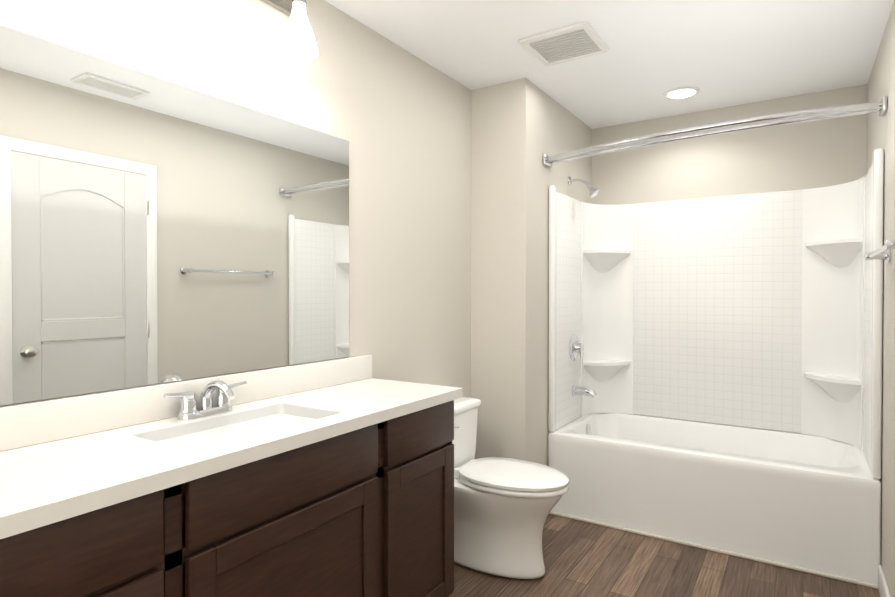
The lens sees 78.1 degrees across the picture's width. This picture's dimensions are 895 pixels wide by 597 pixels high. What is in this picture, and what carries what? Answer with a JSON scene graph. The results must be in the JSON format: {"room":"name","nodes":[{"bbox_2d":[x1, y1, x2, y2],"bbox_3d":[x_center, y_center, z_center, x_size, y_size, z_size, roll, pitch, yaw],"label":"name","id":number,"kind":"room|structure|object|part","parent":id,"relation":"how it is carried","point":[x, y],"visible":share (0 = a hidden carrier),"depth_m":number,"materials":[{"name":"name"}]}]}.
{"room":"bathroom","nodes":[
{"label":"bathroom","id":0,"kind":"room"},
{"bbox_2d":[0,0,470,406],"bbox_3d":[-0.746,0.047,1.877,0.100,2.440,3.300,0,1,33],"label":"wall","id":1,"kind":"structure","parent":0,"point":[397,117],"depth_m":2.40,"materials":[{"name":"grey paint"}]},
{"bbox_2d":[0,25,348,405],"bbox_3d":[-0.823,-0.199,1.654,0.005,0.894,1.525,0,1,33],"label":"mirror","id":2,"kind":"object","parent":1,"relation":"attached to","point":[154,230],"visible":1,"depth_m":1.59,"materials":[{"name":"clear glass"}]},
{"bbox_2d":[0,355,371,451],"bbox_3d":[-0.752,0.302,1.755,0.019,0.102,1.547,0,1,33],"label":"backsplash","id":3,"kind":"structure","parent":1,"relation":"attached to","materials":[{"name":"white stone"}]},
{"bbox_2d":[261,0,317,59],"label":"sconce","id":4,"kind":"object","parent":1,"relation":"attached to","point":[298,41],"depth_m":1.87,"materials":[{"name":"white glass"}]},
{"bbox_2d":[471,78,591,465],"bbox_3d":[0.559,0.030,3.594,0.440,2.440,1.200,0,1,33],"label":"wall","id":5,"kind":"structure","parent":0,"point":[520,127],"depth_m":3.08,"materials":[{"name":"grey paint"}]},
{"bbox_2d":[325,0,893,128],"bbox_3d":[0.389,-1.222,1.789,2.090,0.100,4.400,0,1,33],"label":"ceiling","id":6,"kind":"structure","parent":0,"point":[722,53],"depth_m":2.58,"materials":[{"name":"white paint"}]},
{"bbox_2d":[519,21,608,66],"bbox_3d":[0.543,-1.172,2.558,0.320,0.016,0.320,0,1,33],"label":"ceiling vent","id":7,"kind":"object","parent":6,"relation":"in","point":[568,43],"visible":1,"depth_m":2.54,"materials":[{"name":"white"}]},
{"bbox_2d":[663,87,699,99],"bbox_3d":[1.348,-1.181,3.182,0.196,0.009,0.196,0,1,33],"label":"recessed light","id":8,"kind":"object","parent":6,"relation":"in","point":[695,89],"depth_m":3.18,"materials":[{"name":"white"}]},
{"bbox_3d":[1.348,-1.182,3.182,0.148,0.001,0.148,0,1,33],"label":"recessed ceiling light lens","id":9,"kind":"part","parent":8,"relation":"part of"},
{"bbox_2d":[448,514,879,596],"bbox_3d":[0.389,1.318,1.815,2.090,0.100,4.400,0,1,33],"label":"floor","id":10,"kind":"structure","parent":0,"point":[583,559],"depth_m":2.51,"materials":[{"name":"brown wood"}]},
{"bbox_2d":[0,355,462,596],"bbox_3d":[-0.559,0.757,1.635,0.478,1.024,1.547,0,1,33],"label":"bathroom vanity","id":11,"kind":"object","parent":10,"relation":"on","point":[332,478],"visible":1,"depth_m":1.45,"materials":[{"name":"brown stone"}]},
{"bbox_2d":[0,378,462,538],"bbox_3d":[-0.559,0.430,1.632,0.478,0.152,1.547,0,1,33],"label":"countertop","id":12,"kind":"structure","parent":11,"relation":"on","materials":[{"name":"white stone"}]},
{"bbox_2d":[163,380,246,419],"bbox_3d":[-0.694,0.300,1.656,0.161,0.108,0.274,0,1,33],"label":"faucet","id":13,"kind":"object","parent":12,"relation":"on","point":[194,399],"depth_m":1.66,"materials":[{"name":"silver metal"}]},
{"bbox_3d":[-0.401,0.779,1.532,0.020,0.772,1.520,0,1,33],"label":"frame","id":14,"kind":"part","parent":11,"relation":"part of","materials":[{"name":"brown wood"}]},
{"bbox_2d":[452,397,568,578],"bbox_3d":[0.223,0.889,2.619,0.721,0.741,0.376,0,1,33],"label":"toilet","id":15,"kind":"object","parent":10,"relation":"on","point":[503,507],"visible":0.79,"depth_m":2.49,"materials":[{"name":"white ceramic"}]},
{"bbox_3d":[0.002,0.685,2.758,0.196,0.336,0.374,0,1,33],"label":"tank lid","id":16,"kind":"part","parent":15,"relation":"part of","materials":[{"name":"white ceramic"}]},
{"bbox_3d":[0.232,1.058,2.614,0.670,0.404,0.366,0,1,33],"label":"bowl","id":17,"kind":"part","parent":15,"relation":"part of","materials":[{"name":"white ceramic"}]},
{"bbox_3d":[0.301,0.825,2.567,0.534,0.062,0.376,0,1,33],"label":"seat lid","id":18,"kind":"part","parent":15,"relation":"part of","materials":[{"name":"white ceramic"}]},
{"bbox_2d":[548,148,883,584],"bbox_3d":[1.449,0.239,3.142,1.546,2.030,0.797,0,1,33],"label":"bathtub","id":19,"kind":"object","parent":10,"relation":"on","point":[715,373],"visible":0.98,"depth_m":3.22,"materials":[{"name":"white plastic"}]},
{"bbox_3d":[0.813,0.072,3.551,0.028,1.414,0.741,0,1,33],"label":"surround panel","id":20,"kind":"part","parent":19,"relation":"part of","materials":[{"name":"white plastic"}]},
{"bbox_3d":[0.866,0.424,3.471,0.152,0.396,0.170,0,1,33],"label":"valve spout","id":21,"kind":"part","parent":19,"relation":"part of","materials":[{"name":"silver metal"}]},
{"bbox_2d":[549,511,877,588],"bbox_3d":[1.230,1.250,2.810,1.546,0.016,0.014,0,1,33],"label":"trim","id":22,"kind":"structure","parent":19,"relation":"attached to","point":[732,553],"depth_m":2.71,"materials":[{"name":"beige"}]},
{"bbox_3d":[2.089,0.080,2.732,0.028,1.414,0.741,0,1,33],"label":"surround panel","id":23,"kind":"part","parent":19,"relation":"part of","materials":[{"name":"white plastic"}]},
{"bbox_2d":[591,84,867,204],"bbox_3d":[1.694,0.030,3.519,1.750,2.440,0.100,0,1,33],"label":"wall","id":24,"kind":"structure","parent":0,"point":[813,154],"depth_m":3.39,"materials":[{"name":"grey paint"}]},
{"bbox_2d":[867,0,894,596],"bbox_3d":[1.226,0.053,1.264,0.100,2.440,4.400,0,1,33],"label":"wall","id":25,"kind":"structure","parent":0,"point":[881,130],"depth_m":2.28,"materials":[{"name":"grey paint"}]},
{"bbox_2d":[543,96,886,167],"bbox_3d":[1.197,-0.808,2.737,1.546,0.093,0.208,0,1,33],"label":"shower rail","id":26,"kind":"object","parent":25,"relation":"attached to","point":[840,111],"visible":0.98,"depth_m":2.60,"materials":[{"name":"silver metal"}]},
{"bbox_2d":[864,239,894,261],"bbox_3d":[1.558,-0.169,1.952,0.084,0.052,0.732,0,1,33],"label":"towel rail","id":27,"kind":"object","parent":25,"relation":"attached to","point":[880,253],"visible":1,"depth_m":2.12,"materials":[{"name":"silver metal"}]},
{"bbox_2d":[878,565,890,596],"bbox_3d":[0.962,1.224,0.970,0.013,0.105,3.399,0,1,33],"label":"baseboard","id":28,"kind":"structure","parent":25,"relation":"attached to","point":[883,588],"depth_m":2.30,"materials":[{"name":"white wood"}]}
]}

